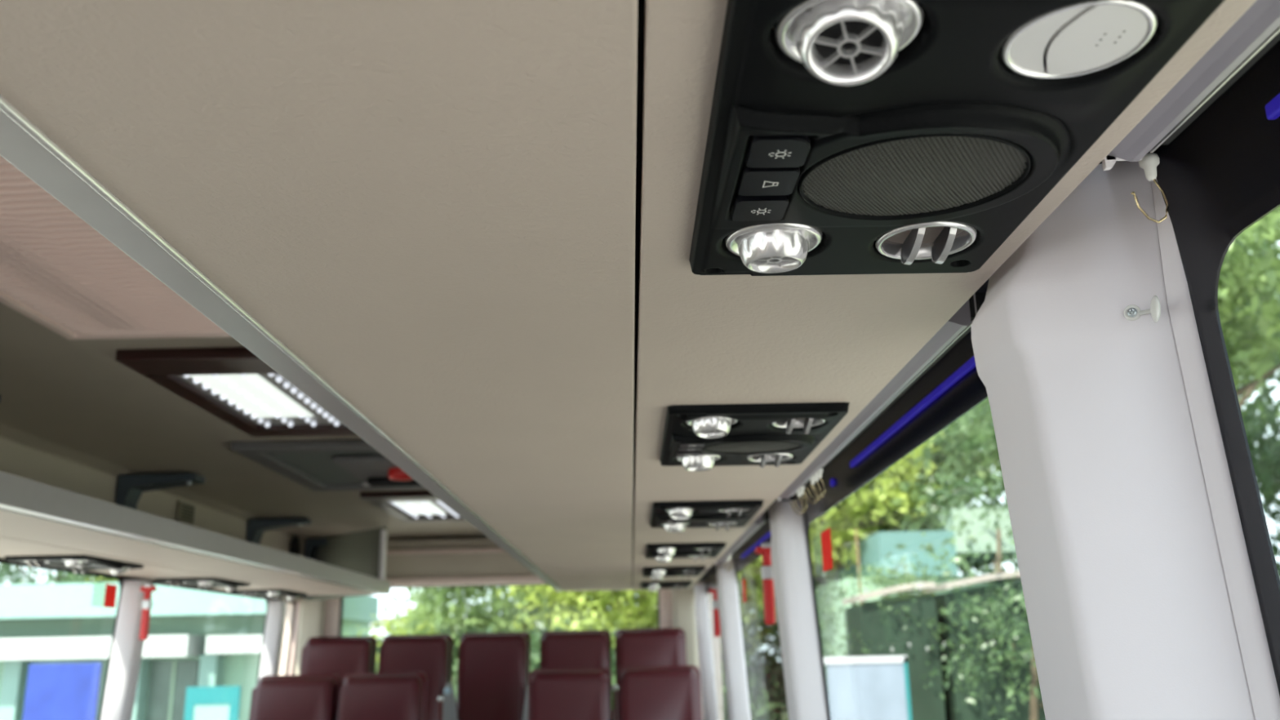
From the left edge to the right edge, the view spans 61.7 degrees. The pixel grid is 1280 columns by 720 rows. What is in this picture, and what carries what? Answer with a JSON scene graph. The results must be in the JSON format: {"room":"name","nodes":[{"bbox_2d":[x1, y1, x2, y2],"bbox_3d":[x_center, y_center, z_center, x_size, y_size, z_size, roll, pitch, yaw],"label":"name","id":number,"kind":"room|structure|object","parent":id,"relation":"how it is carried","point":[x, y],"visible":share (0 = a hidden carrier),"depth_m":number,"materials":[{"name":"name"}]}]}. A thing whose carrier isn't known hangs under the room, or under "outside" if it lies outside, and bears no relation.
{"room":"vehicle interior","nodes":[
{"label":"vehicle interior","id":0,"kind":"room"},
{"bbox_2d":[100,579,151,719],"bbox_3d":[-1.742,1.129,3.591,0.101,0.762,0.110,-1,-15,-1],"label":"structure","id":1,"kind":"structure","parent":0,"point":[122,677],"depth_m":3.60,"materials":[{"name":"beige plastic"}]},
{"bbox_2d":[139,583,156,639],"bbox_3d":[-1.650,0.841,3.582,0.052,0.184,0.026,-1,-15,-1],"label":"hammer","id":2,"kind":"object","parent":1,"relation":"attached to","point":[146,606],"visible":1,"depth_m":3.58,"materials":[{"name":"red plastic"}]},
{"bbox_2d":[0,555,301,601],"bbox_3d":[-1.763,-0.077,1.301,0.110,0.345,8.900,-1,-15,-1],"label":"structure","id":3,"kind":"structure","parent":0,"point":[299,598],"depth_m":3.76},
{"bbox_2d":[0,302,487,540],"bbox_3d":[-0.699,-0.121,1.322,2.020,0.290,8.900,-1,-15,-1],"label":"ceiling","id":4,"kind":"structure","parent":0,"point":[72,401],"depth_m":2.86,"materials":[{"name":"plastic"}]},
{"bbox_2d":[0,155,231,339],"bbox_3d":[-0.706,-0.228,1.310,0.660,0.025,1.342,-1,-15,-1],"label":"ceiling panel","id":5,"kind":"object","parent":4,"relation":"in","point":[57,271],"visible":0.27,"depth_m":1.66,"materials":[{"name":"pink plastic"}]},
{"bbox_2d":[0,438,391,600],"bbox_3d":[-1.403,0.038,1.651,0.556,0.308,8.030,-1,-15,-1],"label":"luggage rack","id":6,"kind":"object","parent":4,"relation":"attached to","point":[50,504],"depth_m":3.15,"materials":[{"name":"plastic"}]},
{"bbox_2d":[3,555,143,574],"bbox_3d":[-1.574,0.573,3.002,0.211,0.041,0.370,-1,-15,-1],"label":"console","id":7,"kind":"object","parent":6,"relation":"attached to","point":[77,563],"visible":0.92,"depth_m":2.92,"materials":[{"name":"black plastic"}]},
{"bbox_2d":[45,563,95,568],"bbox_3d":[-1.587,0.575,2.989,0.125,0.004,0.124,-1,-18,-1],"label":"speaker grille","id":8,"kind":"object","parent":7,"relation":"attached to","point":[58,565],"depth_m":2.99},
{"bbox_2d":[176,501,195,524],"bbox_3d":[-1.662,0.561,3.927,0.014,0.070,0.140,-1,-15,-1],"label":"wall vent","id":9,"kind":"object","parent":6,"relation":"attached to","point":[185,512],"visible":1,"depth_m":3.91,"materials":[{"name":"plastic"}]},
{"bbox_2d":[154,577,249,591],"bbox_3d":[-1.582,0.813,3.890,0.211,0.041,0.370,-1,-15,-1],"label":"console","id":10,"kind":"object","parent":6,"relation":"attached to","point":[205,584],"visible":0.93,"depth_m":3.79,"materials":[{"name":"black plastic"}]},
{"bbox_2d":[182,583,217,586],"bbox_3d":[-1.594,0.815,3.877,0.125,0.004,0.124,-1,-18,-1],"label":"speaker grille","id":11,"kind":"object","parent":10,"relation":"attached to","point":[184,584],"depth_m":3.87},
{"bbox_2d":[231,589,306,599],"bbox_3d":[-1.587,1.006,4.605,0.211,0.041,0.370,-1,-15,-1],"label":"console","id":12,"kind":"object","parent":6,"relation":"attached to","point":[264,593],"visible":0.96,"depth_m":4.50,"materials":[{"name":"black plastic"}]},
{"bbox_2d":[253,594,281,596],"bbox_3d":[-1.600,1.008,4.591,0.125,0.004,0.124,-1,-18,-1],"label":"speaker grille","id":13,"kind":"object","parent":12,"relation":"attached to","point":[260,595],"depth_m":4.58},
{"bbox_2d":[289,535,300,555],"bbox_3d":[-1.673,0.915,5.198,0.035,0.127,0.142,-1,-15,-1],"label":"speaker","id":14,"kind":"object","parent":6,"relation":"attached to","point":[295,545],"visible":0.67,"depth_m":5.17},
{"bbox_2d":[115,346,356,436],"bbox_3d":[-0.715,0.092,2.479,0.630,0.036,0.785,-1,-15,-1],"label":"recessed light","id":15,"kind":"object","parent":4,"relation":"in","point":[233,385],"visible":0.37,"depth_m":2.37,"materials":[{"name":"brown plastic"}]},
{"bbox_2d":[231,439,425,491],"bbox_3d":[-0.722,0.359,3.404,0.860,0.064,0.820,-1,-15,-1],"label":"roof hatch","id":16,"kind":"object","parent":4,"relation":"attached to","point":[350,464],"visible":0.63,"depth_m":3.28,"materials":[{"name":"grey plastic"}]},
{"bbox_2d":[360,490,466,522],"bbox_3d":[-0.731,0.606,4.378,0.630,0.036,0.800,-1,-15,-1],"label":"recessed light","id":17,"kind":"object","parent":4,"relation":"in","point":[407,506],"visible":0.46,"depth_m":4.28,"materials":[{"name":"white plastic"}]},
{"bbox_2d":[0,0,1256,591],"bbox_3d":[-0.048,0.068,1.386,0.624,0.061,7.512,-1,-15,-1],"label":"luggage rack","id":18,"kind":"object","parent":4,"relation":"attached to","point":[462,230],"visible":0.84,"depth_m":0.70,"materials":[{"name":"plastic"}]},
{"bbox_2d":[640,580,692,591],"bbox_3d":[0.110,0.968,4.587,0.211,0.041,0.370,-1,-15,-1],"label":"console","id":19,"kind":"object","parent":18,"relation":"attached to","point":[652,586],"visible":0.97,"depth_m":4.45,"materials":[{"name":"black plastic"}]},
{"bbox_2d":[642,565,705,580],"bbox_3d":[0.116,0.755,3.806,0.211,0.038,0.370,-1,-15,-1],"label":"console","id":20,"kind":"object","parent":18,"relation":"attached to","point":[655,573],"visible":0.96,"depth_m":3.67,"materials":[{"name":"black plastic"}]},
{"bbox_2d":[645,542,726,562],"bbox_3d":[0.122,0.540,3.010,0.211,0.038,0.370,-1,-15,-1],"label":"console","id":21,"kind":"object","parent":18,"relation":"attached to","point":[663,553],"visible":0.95,"depth_m":2.90,"materials":[{"name":"black plastic"}]},
{"bbox_2d":[649,499,764,532],"bbox_3d":[0.129,0.324,2.208,0.211,0.039,0.370,-1,-15,-1],"label":"console","id":22,"kind":"object","parent":18,"relation":"attached to","point":[673,516],"visible":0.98,"depth_m":2.11,"materials":[{"name":"black plastic"}]},
{"bbox_2d":[680,519,737,522],"bbox_3d":[0.142,0.332,2.219,0.125,0.004,0.124,-1,-12,-1],"label":"speaker grille","id":23,"kind":"object","parent":22,"relation":"attached to","point":[695,520],"depth_m":2.20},
{"bbox_2d":[715,511,769,564],"bbox_3d":[0.271,0.512,3.000,0.038,0.034,1.154,-1,-15,-1],"label":"track","id":24,"kind":"object","parent":18,"relation":"attached to","point":[763,518],"visible":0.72,"depth_m":2.71,"materials":[{"name":"grey metal"}]},
{"bbox_2d":[659,402,849,471],"bbox_3d":[0.136,0.106,1.407,0.211,0.038,0.370,-1,-15,-1],"label":"console","id":25,"kind":"object","parent":18,"relation":"attached to","point":[696,437],"visible":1,"depth_m":1.32,"materials":[{"name":"black plastic"}]},
{"bbox_2d":[702,429,724,435],"bbox_3d":[0.085,0.083,1.273,0.030,0.004,0.029,-1,-21,-1],"label":"grille","id":26,"kind":"object","parent":25,"relation":"attached to","point":[704,432],"depth_m":1.28,"materials":[{"name":"silver metal"}]},
{"bbox_2d":[705,441,799,452],"bbox_3d":[0.148,0.116,1.417,0.125,0.004,0.124,-1,-12,-1],"label":"speaker grille","id":27,"kind":"object","parent":25,"relation":"attached to","point":[748,446],"depth_m":1.41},
{"bbox_2d":[777,292,986,501],"bbox_3d":[0.284,0.103,1.489,0.038,0.034,1.124,-1,-15,-1],"label":"track","id":28,"kind":"object","parent":18,"relation":"attached to","point":[959,325],"visible":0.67,"depth_m":1.16,"materials":[{"name":"grey metal"}]},
{"bbox_2d":[792,485,807,512],"bbox_3d":[0.281,0.245,1.889,0.025,0.047,0.012,-1,-15,-1],"label":"curtain hook","id":29,"kind":"object","parent":28,"relation":"hanging from","point":[802,488],"visible":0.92,"depth_m":1.89,"materials":[{"name":"white plastic"}]},
{"bbox_2d":[803,475,817,503],"bbox_3d":[0.282,0.215,1.778,0.025,0.047,0.012,-1,-15,-1],"label":"curtain hook","id":30,"kind":"object","parent":28,"relation":"hanging from","point":[811,478],"visible":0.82,"depth_m":1.78,"materials":[{"name":"white plastic"}]},
{"bbox_2d":[806,471,822,500],"bbox_3d":[0.282,0.206,1.744,0.025,0.047,0.012,-1,-15,-1],"label":"curtain hook","id":31,"kind":"object","parent":28,"relation":"hanging from","point":[815,474],"visible":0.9,"depth_m":1.74,"materials":[{"name":"white plastic"}]},
{"bbox_2d":[809,468,825,497],"bbox_3d":[0.282,0.197,1.710,0.025,0.047,0.012,-1,-15,-1],"label":"curtain hook","id":32,"kind":"object","parent":28,"relation":"hanging from","point":[820,471],"visible":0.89,"depth_m":1.71,"materials":[{"name":"white plastic"}]},
{"bbox_2d":[688,0,1224,275],"bbox_3d":[0.142,-0.110,0.601,0.211,0.041,0.370,-1,-15,-1],"label":"console","id":33,"kind":"object","parent":18,"relation":"attached to","point":[837,130],"visible":1,"depth_m":0.54,"materials":[{"name":"black plastic"}]},
{"bbox_2d":[756,257,796,266],"bbox_3d":[0.089,-0.068,0.714,0.030,0.004,0.029,-1,-13,-1],"label":"grille","id":34,"kind":"object","parent":33,"relation":"attached to","point":[761,261],"depth_m":0.72,"materials":[{"name":"silver metal"}]},
{"bbox_2d":[814,21,883,75],"bbox_3d":[0.090,-0.136,0.464,0.030,0.004,0.029,6,-34,1],"label":"grille","id":35,"kind":"object","parent":33,"relation":"attached to","point":[846,37],"depth_m":0.46,"materials":[{"name":"metal"}]},
{"bbox_2d":[801,136,1026,215],"bbox_3d":[0.155,-0.102,0.611,0.125,0.004,0.124,-1,-12,-1],"label":"speaker grille","id":36,"kind":"object","parent":33,"relation":"attached to","point":[885,193],"depth_m":0.60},
{"bbox_2d":[1102,0,1279,170],"bbox_3d":[0.297,-0.334,-0.127,0.038,0.034,1.576,-1,-15,-1],"label":"track","id":37,"kind":"object","parent":18,"relation":"attached to","point":[1257,30],"visible":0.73,"depth_m":0.55,"materials":[{"name":"grey metal"}]},
{"bbox_2d":[1130,153,1168,223],"bbox_3d":[0.303,-0.102,0.643,0.023,0.044,0.012,-1,-15,-1],"label":"curtain hook","id":38,"kind":"object","parent":37,"relation":"hanging from","point":[1149,162],"visible":0.98,"depth_m":0.64,"materials":[{"name":"white plastic"}]},
{"bbox_2d":[257,600,286,680],"bbox_3d":[-1.753,1.523,5.049,0.103,0.762,0.110,-1,-15,-1],"label":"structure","id":39,"kind":"structure","parent":0,"point":[273,634],"depth_m":5.07,"materials":[{"name":"beige plastic"}]},
{"bbox_2d":[385,537,546,586],"bbox_3d":[-0.535,1.032,5.526,1.565,0.240,0.145,-1,-15,-1],"label":"bulkhead","id":40,"kind":"object","parent":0,"point":[437,561],"visible":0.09,"depth_m":5.49,"materials":[{"name":"beige plastic"}]},
{"bbox_2d":[278,537,723,719],"bbox_3d":[-0.709,1.803,5.412,2.260,1.870,0.120,-1,-15,-1],"label":"wall","id":41,"kind":"structure","parent":0,"point":[319,618],"depth_m":5.49,"materials":[{"name":"beige plastic"}]},
{"bbox_2d":[338,583,659,711],"bbox_3d":[-0.723,1.481,5.524,1.685,0.670,0.030,-1,-15,-1],"label":"window","id":42,"kind":"structure","parent":41,"relation":"in","point":[658,597],"depth_m":5.59,"materials":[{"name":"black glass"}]},
{"bbox_2d":[693,583,719,719],"bbox_3d":[0.325,1.489,5.153,0.101,0.800,0.160,-1,-15,-1],"label":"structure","id":43,"kind":"structure","parent":0,"point":[700,606],"depth_m":5.12,"materials":[{"name":"beige plastic"}]},
{"bbox_2d":[715,559,751,719],"bbox_3d":[0.336,1.107,3.738,0.101,0.800,0.190,-1,-15,-1],"label":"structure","id":44,"kind":"structure","parent":0,"point":[735,669],"depth_m":3.70,"materials":[{"name":"beige plastic"}]},
{"bbox_2d":[768,499,828,719],"bbox_3d":[0.348,0.703,2.245,0.101,0.800,0.165,-1,-15,-1],"label":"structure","id":45,"kind":"structure","parent":0,"point":[805,691],"depth_m":2.23,"materials":[{"name":"beige plastic"}]},
{"bbox_2d":[697,161,1102,582],"bbox_3d":[0.373,-0.141,1.336,0.095,0.285,8.900,-1,-15,-1],"label":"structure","id":46,"kind":"structure","parent":0,"point":[983,288],"depth_m":2.55},
{"bbox_2d":[971,160,1279,719],"bbox_3d":[0.345,0.275,0.719,0.145,0.830,0.186,-1,-15,-1],"label":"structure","id":47,"kind":"structure","parent":0,"point":[1141,601],"depth_m":0.72,"materials":[{"name":"beige plastic"}]},
{"bbox_2d":[1123,295,1160,322],"bbox_3d":[0.339,-0.031,0.719,0.010,0.020,0.033,3,-16,-14],"label":"peg","id":48,"kind":"object","parent":47,"relation":"attached to","point":[1132,312],"visible":1,"depth_m":0.72,"materials":[{"name":"white plastic"}]},
{"bbox_2d":[1123,304,1141,320],"bbox_3d":[0.335,-0.032,0.731,0.011,0.011,0.003,-10,-18,30],"label":"screw","id":49,"kind":"object","parent":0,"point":[1132,312],"depth_m":0.73,"materials":[{"name":"metal"}]},
{"bbox_3d":[-0.655,1.568,0.866,2.260,0.050,8.900,-1,-15,-1],"label":"floor","id":50,"kind":"structure","parent":0,"visible":0},
{"bbox_2d":[248,674,341,719],"bbox_3d":[-1.383,1.768,3.986,0.340,1.133,0.580,-1,-15,-1],"label":"seat","id":51,"kind":"object","parent":50,"relation":"on","point":[313,696],"visible":1,"depth_m":4.29,"materials":[{"name":"red leather"}]},
{"bbox_2d":[299,635,377,686],"bbox_3d":[-1.423,1.808,4.752,0.340,1.133,0.580,-1,-15,-1],"label":"seat","id":52,"kind":"object","parent":50,"relation":"on","point":[341,656],"visible":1,"depth_m":5.05,"materials":[{"name":"red leather"}]},
{"bbox_2d":[337,671,427,719],"bbox_3d":[-1.032,1.760,3.991,0.340,1.133,0.580,-1,-15,-1],"label":"seat","id":53,"kind":"object","parent":50,"relation":"on","point":[402,695],"visible":1,"depth_m":4.29,"materials":[{"name":"red leather"}]},
{"bbox_2d":[377,634,453,719],"bbox_3d":[-1.059,1.799,4.757,0.340,1.133,0.580,-1,-15,-1],"label":"seat","id":54,"kind":"object","parent":50,"relation":"on","point":[431,655],"visible":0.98,"depth_m":5.05,"materials":[{"name":"red leather"}]},
{"bbox_2d":[442,631,530,719],"bbox_3d":[-0.683,1.791,4.763,0.484,1.133,0.580,-1,-15,-1],"label":"seat","id":55,"kind":"object","parent":50,"relation":"on","point":[494,668],"depth_m":5.02,"materials":[{"name":"red leather"}]},
{"bbox_2d":[437,695,444,719],"bbox_3d":[-0.868,1.631,4.649,0.030,0.339,0.030,-1,-15,-1],"label":"anchor","id":56,"kind":"object","parent":55,"relation":"attached to","point":[440,699],"visible":1,"depth_m":4.67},
{"bbox_2d":[528,667,612,719],"bbox_3d":[-0.274,1.745,4.001,0.340,1.133,0.580,-1,-15,-1],"label":"seat","id":57,"kind":"object","parent":50,"relation":"on","point":[576,693],"visible":1,"depth_m":4.29,"materials":[{"name":"red leather"}]},
{"bbox_2d":[612,684,617,719],"bbox_3d":[-0.101,1.502,4.379,0.030,0.339,0.030,-1,-15,-1],"label":"anchor","id":58,"kind":"object","parent":57,"relation":"attached to","point":[615,687],"visible":1,"depth_m":4.40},
{"bbox_2d":[539,630,611,671],"bbox_3d":[-0.298,1.782,4.768,0.340,1.133,0.580,-1,-15,-1],"label":"seat","id":59,"kind":"object","parent":50,"relation":"on","point":[565,649],"visible":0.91,"depth_m":5.07,"materials":[{"name":"red leather"}]},
{"bbox_2d":[614,627,686,719],"bbox_3d":[0.062,1.774,4.773,0.340,1.133,0.580,-1,-15,-1],"label":"seat","id":60,"kind":"object","parent":50,"relation":"on","point":[664,646],"visible":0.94,"depth_m":5.07,"materials":[{"name":"red leather"}]},
{"bbox_2d":[617,665,702,719],"bbox_3d":[0.091,1.736,4.007,0.340,1.133,0.580,-1,-15,-1],"label":"seat","id":61,"kind":"object","parent":50,"relation":"on","point":[668,692],"visible":1,"depth_m":4.30,"materials":[{"name":"red leather"}]},
{"bbox_3d":[0.441,1.125,0.994,0.070,0.830,8.900,-1,-15,-1],"label":"wall","id":62,"kind":"structure","parent":0,"visible":0},
{"bbox_2d":[704,567,719,718],"bbox_3d":[0.357,1.265,4.488,0.053,0.785,1.480,-1,-15,-1],"label":"window","id":63,"kind":"structure","parent":62,"relation":"in","point":[710,580],"depth_m":4.93,"materials":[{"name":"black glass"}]},
{"bbox_2d":[708,586,720,636],"bbox_3d":[0.283,0.932,3.977,0.052,0.184,0.026,-1,-15,-1],"label":"hammer","id":64,"kind":"object","parent":63,"relation":"attached to","point":[717,633],"visible":0.69,"depth_m":3.97,"materials":[{"name":"red plastic"}]},
{"bbox_2d":[731,494,795,719],"bbox_3d":[0.369,0.870,3.026,0.053,0.785,1.550,-1,-15,-1],"label":"window","id":65,"kind":"structure","parent":62,"relation":"in","point":[740,563],"depth_m":3.34,"materials":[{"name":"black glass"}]},
{"bbox_2d":[740,530,771,558],"bbox_3d":[0.336,0.523,3.057,0.006,0.010,0.930,-1,-15,-1],"label":"led strip","id":66,"kind":"object","parent":65,"relation":"attached to","point":[768,534],"visible":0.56,"depth_m":3.07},
{"bbox_2d":[755,542,775,624],"bbox_3d":[0.295,0.515,2.474,0.052,0.184,0.026,-1,-15,-1],"label":"hammer","id":67,"kind":"object","parent":65,"relation":"attached to","point":[766,575],"visible":0.88,"depth_m":2.46,"materials":[{"name":"red plastic"}]},
{"bbox_2d":[794,330,987,719],"bbox_3d":[0.381,0.456,1.506,0.053,0.790,1.600,-1,-15,-1],"label":"window","id":68,"kind":"structure","parent":62,"relation":"in","point":[969,391],"depth_m":1.46,"materials":[{"name":"black plastic"}]},
{"bbox_2d":[821,527,832,572],"bbox_3d":[0.353,0.373,2.078,0.001,0.075,0.200,-1,-15,-1],"label":"window sticker","id":69,"kind":"object","parent":68,"relation":"attached to","point":[827,557],"visible":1,"depth_m":2.03,"materials":[{"name":"red"}]},
{"bbox_2d":[849,355,975,467],"bbox_3d":[0.350,0.073,1.392,0.006,0.010,0.760,-1,-15,-1],"label":"led strip","id":70,"kind":"object","parent":68,"relation":"attached to","point":[970,364],"visible":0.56,"depth_m":1.34,"materials":[{"name":"plastic"}]},
{"bbox_2d":[1147,40,1279,695],"bbox_3d":[0.394,0.056,0.014,0.053,0.785,1.490,-1,-15,-1],"label":"window","id":71,"kind":"structure","parent":62,"relation":"in","point":[1220,176],"depth_m":0.66,"materials":[{"name":"black rubber"}]},
{"bbox_2d":[1265,93,1279,119],"bbox_3d":[0.360,-0.263,0.150,0.006,0.010,0.946,-1,-15,-1],"label":"led strip","id":72,"kind":"object","parent":71,"relation":"attached to","point":[1272,108],"visible":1,"depth_m":0.60,"materials":[{"name":"plastic"}]},
{"bbox_3d":[-1.788,1.162,0.966,0.070,0.830,8.900,-1,-15,-1],"label":"wall","id":73,"kind":"structure","parent":0,"visible":0},
{"bbox_2d":[0,558,136,719],"bbox_3d":[-1.766,0.905,2.911,0.050,0.740,1.520,-1,-15,-1],"label":"window","id":74,"kind":"structure","parent":73,"relation":"in","point":[120,579],"depth_m":3.53,"materials":[{"name":"rubber"}]},
{"bbox_2d":[103,583,117,608],"bbox_3d":[-1.751,0.770,3.507,0.001,0.075,0.160,-1,-15,-1],"label":"window sticker","id":75,"kind":"object","parent":74,"relation":"attached to","point":[110,594],"visible":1,"depth_m":3.54,"materials":[{"name":"red"}]},
{"bbox_2d":[136,577,273,682],"bbox_3d":[-1.778,1.296,4.359,0.050,0.740,1.480,-1,-15,-1],"label":"window","id":76,"kind":"structure","parent":73,"relation":"in","point":[211,590],"depth_m":4.51,"materials":[{"name":"rubber"}]},
{"bbox_2d":[273,597,297,675],"bbox_3d":[-1.786,1.540,5.261,0.050,0.740,0.390,-1,-15,-1],"label":"window","id":77,"kind":"structure","parent":73,"relation":"in","point":[295,602],"depth_m":5.46,"materials":[{"name":"rubber"}]},
{"label":"outside","id":78,"kind":"structure","parent":0,"visible":0},
{"bbox_3d":[-0.114,7.391,18.719,120.000,0.200,120.000,-1,-15,-1],"label":"ground","id":79,"kind":"structure","parent":78,"visible":0},
{"bbox_2d":[0,563,118,584],"bbox_3d":[-11.434,4.782,20.865,4.606,6.404,5.564,10,-19,-36],"label":"tree","id":80,"kind":"object","parent":79,"relation":"on","point":[60,578],"visible":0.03,"depth_m":20.48,"materials":[{"name":"green plant"}]},
{"bbox_2d":[22,662,102,719],"bbox_3d":[-8.051,5.294,14.819,1.000,2.120,0.100,-1,-15,-1],"label":"notice board","id":81,"kind":"object","parent":79,"relation":"on","point":[54,691],"visible":1,"depth_m":14.95,"materials":[{"name":"plastic"}]},
{"bbox_2d":[66,574,117,582],"bbox_3d":[-9.184,5.340,20.178,3.605,4.880,3.413,-9,-17,27],"label":"tree","id":82,"kind":"object","parent":79,"relation":"on","point":[95,580],"visible":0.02,"depth_m":19.82,"materials":[{"name":"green plant"}]},
{"bbox_2d":[0,582,378,719],"bbox_3d":[-9.758,5.489,17.523,9.550,3.220,5.550,-1,-15,-1],"label":"building","id":83,"kind":"structure","parent":79,"relation":"on","point":[196,637],"depth_m":15.41,"materials":[{"name":"white concrete"}]},
{"bbox_2d":[183,685,241,719],"bbox_3d":[-5.755,5.290,14.321,0.720,1.780,0.100,-1,-15,-1],"label":"board","id":84,"kind":"object","parent":79,"relation":"on","point":[202,703],"visible":1,"depth_m":14.45,"materials":[{"name":"plastic"}]},
{"bbox_2d":[345,605,472,672],"bbox_3d":[-3.682,5.642,18.147,3.413,3.035,3.605,1,-15,-6],"label":"tree","id":85,"kind":"object","parent":79,"relation":"on","point":[387,624],"visible":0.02,"depth_m":18.03,"materials":[{"name":"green plant"}]},
{"bbox_2d":[369,616,475,635],"bbox_3d":[-4.115,8.261,27.775,4.800,3.000,5.000,-1,-15,-1],"label":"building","id":86,"kind":"structure","parent":79,"relation":"on","point":[371,624],"depth_m":25.71,"materials":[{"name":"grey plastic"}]},
{"bbox_2d":[375,622,539,684],"bbox_3d":[-2.905,5.577,16.698,5.119,2.954,4.295,2,-15,-11],"label":"shrub","id":87,"kind":"object","parent":79,"relation":"on","point":[455,666],"visible":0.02,"depth_m":16.49,"materials":[{"name":"green plant"}]},
{"bbox_2d":[391,585,547,636],"bbox_3d":[-2.506,5.048,18.904,4.118,4.521,2.889,-10,-17,29],"label":"tree","id":88,"kind":"object","parent":79,"relation":"on","point":[485,587],"visible":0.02,"depth_m":18.72,"materials":[{"name":"green plant"}]},
{"bbox_2d":[382,585,655,665],"bbox_3d":[-1.606,3.836,17.043,4.848,5.858,4.598,6,-17,-24],"label":"tree","id":89,"kind":"object","parent":79,"relation":"on","point":[441,620],"visible":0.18,"depth_m":16.48,"materials":[{"name":"green plant"}]},
{"bbox_2d":[451,613,781,719],"bbox_3d":[-0.510,4.728,13.733,5.119,2.954,4.295,1,-15,-9],"label":"shrub","id":90,"kind":"object","parent":79,"relation":"on","point":[535,639],"visible":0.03,"depth_m":13.80,"materials":[{"name":"green plant"}]},
{"bbox_2d":[496,557,777,654],"bbox_3d":[0.021,3.706,15.110,4.506,5.038,4.266,8,-17,-30],"label":"tree","id":91,"kind":"object","parent":79,"relation":"on","point":[633,615],"visible":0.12,"depth_m":14.44,"materials":[{"name":"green plant"}]},
{"bbox_2d":[614,601,788,719],"bbox_3d":[0.953,5.146,16.893,5.119,3.168,4.295,-13,-19,38],"label":"tree","id":92,"kind":"object","parent":79,"relation":"on","point":[775,673],"visible":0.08,"depth_m":15.72,"materials":[{"name":"green plant"}]},
{"bbox_2d":[823,655,911,719],"bbox_3d":[1.285,2.679,5.775,0.473,2.090,0.038,-1,-15,-1],"label":"notice board","id":93,"kind":"object","parent":79,"relation":"on","point":[877,687],"visible":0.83,"depth_m":5.99,"materials":[{"name":"white paper"}]},
{"bbox_2d":[815,562,937,657],"bbox_3d":[1.419,2.581,6.483,0.942,2.648,0.871,-1,-15,-1],"label":"shrub","id":94,"kind":"object","parent":79,"relation":"on","point":[824,594],"visible":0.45,"depth_m":6.63,"materials":[{"name":"green plant"}]},
{"bbox_2d":[815,507,1020,697],"bbox_3d":[3.993,3.821,13.192,3.224,3.650,2.759,-1,-15,-1],"label":"building","id":95,"kind":"structure","parent":79,"relation":"on","point":[874,549],"depth_m":12.31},
{"bbox_2d":[842,570,1045,719],"bbox_3d":[2.156,2.588,6.421,1.622,2.570,0.586,-1,-15,-1],"label":"shelter","id":96,"kind":"object","parent":79,"relation":"on","point":[926,704],"visible":0.72,"depth_m":6.41,"materials":[{"name":"green metal"}]},
{"bbox_3d":[20.624,8.748,25.774,38.400,0.060,46.000,-1,-15,-1],"label":"lawn","id":97,"kind":"structure","parent":79,"relation":"on","visible":0},
{"bbox_2d":[590,562,835,655],"bbox_3d":[1.654,3.751,20.714,5.987,7.809,7.233,-7,-16,21],"label":"tree","id":98,"kind":"object","parent":97,"relation":"on","point":[739,583],"visible":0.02,"depth_m":20.46,"materials":[{"name":"green plant"}]},
{"bbox_2d":[737,430,954,605],"bbox_3d":[2.091,2.883,14.330,4.506,6.136,4.266,-10,-18,30],"label":"tree","id":99,"kind":"object","parent":97,"relation":"on","point":[851,513],"visible":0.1,"depth_m":13.35,"materials":[{"name":"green plant"}]},
{"bbox_2d":[854,528,862,604],"bbox_3d":[1.955,3.027,9.143,0.023,3.150,0.024,-1,-15,-1],"label":"lamp post","id":100,"kind":"object","parent":97,"relation":"on","point":[855,530],"visible":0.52,"depth_m":9.48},
{"bbox_2d":[746,399,1006,644],"bbox_3d":[3.092,2.748,15.888,4.540,7.173,6.471,-4,-15,10],"label":"tree","id":101,"kind":"object","parent":97,"relation":"on","point":[820,579],"visible":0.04,"depth_m":14.08,"materials":[{"name":"green plant"}]},
{"bbox_2d":[840,398,1005,549],"bbox_3d":[4.272,2.176,18.224,5.365,9.448,7.648,-15,-20,41],"label":"tree","id":102,"kind":"object","parent":97,"relation":"on","point":[976,457],"visible":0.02,"depth_m":17.33,"materials":[{"name":"green plant"}]},
{"bbox_2d":[850,462,1030,678],"bbox_3d":[2.275,2.241,6.521,1.730,3.293,1.691,-8,-17,25],"label":"tree","id":103,"kind":"object","parent":97,"relation":"on","point":[929,548],"visible":0.3,"depth_m":6.91,"materials":[{"name":"green plant"}]},
{"bbox_2d":[920,552,1043,719],"bbox_3d":[2.182,2.365,5.756,1.212,2.659,1.234,-1,-15,-1],"label":"shrub","id":104,"kind":"object","parent":97,"relation":"on","point":[1033,715],"visible":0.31,"depth_m":5.94,"materials":[{"name":"green plant"}]},
{"bbox_2d":[941,527,1034,684],"bbox_3d":[2.663,2.303,6.124,1.676,2.951,1.664,-1,-15,-1],"label":"shrub","id":105,"kind":"object","parent":97,"relation":"on","point":[1001,637],"visible":0.06,"depth_m":6.19,"materials":[{"name":"green plant"}]},
{"bbox_2d":[871,365,1279,590],"bbox_3d":[5.883,2.430,13.319,6.120,6.339,5.066,6,-16,-23],"label":"tree","id":106,"kind":"object","parent":97,"relation":"on","point":[984,427],"visible":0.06,"depth_m":13.06,"materials":[{"name":"green plant"}]},
{"bbox_2d":[966,228,1279,444],"bbox_3d":[7.896,1.565,16.582,5.852,9.630,6.170,-2,-15,2],"label":"tree","id":107,"kind":"object","parent":97,"relation":"on","point":[1260,409],"visible":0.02,"depth_m":16.14,"materials":[{"name":"green plant"}]},
{"bbox_2d":[1217,206,1279,408],"bbox_3d":[4.898,0.609,9.632,4.432,7.965,4.206,-1,-15,-1],"label":"tree","id":108,"kind":"object","parent":97,"relation":"on","point":[1238,291],"visible":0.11,"depth_m":9.22,"materials":[{"name":"green plant"}]},
{"bbox_2d":[1221,219,1279,550],"bbox_3d":[7.506,1.262,11.162,5.564,7.403,4.606,-5,-16,14],"label":"tree","id":109,"kind":"object","parent":97,"relation":"on","point":[1267,470],"visible":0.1,"depth_m":10.98,"materials":[{"name":"green plant"}]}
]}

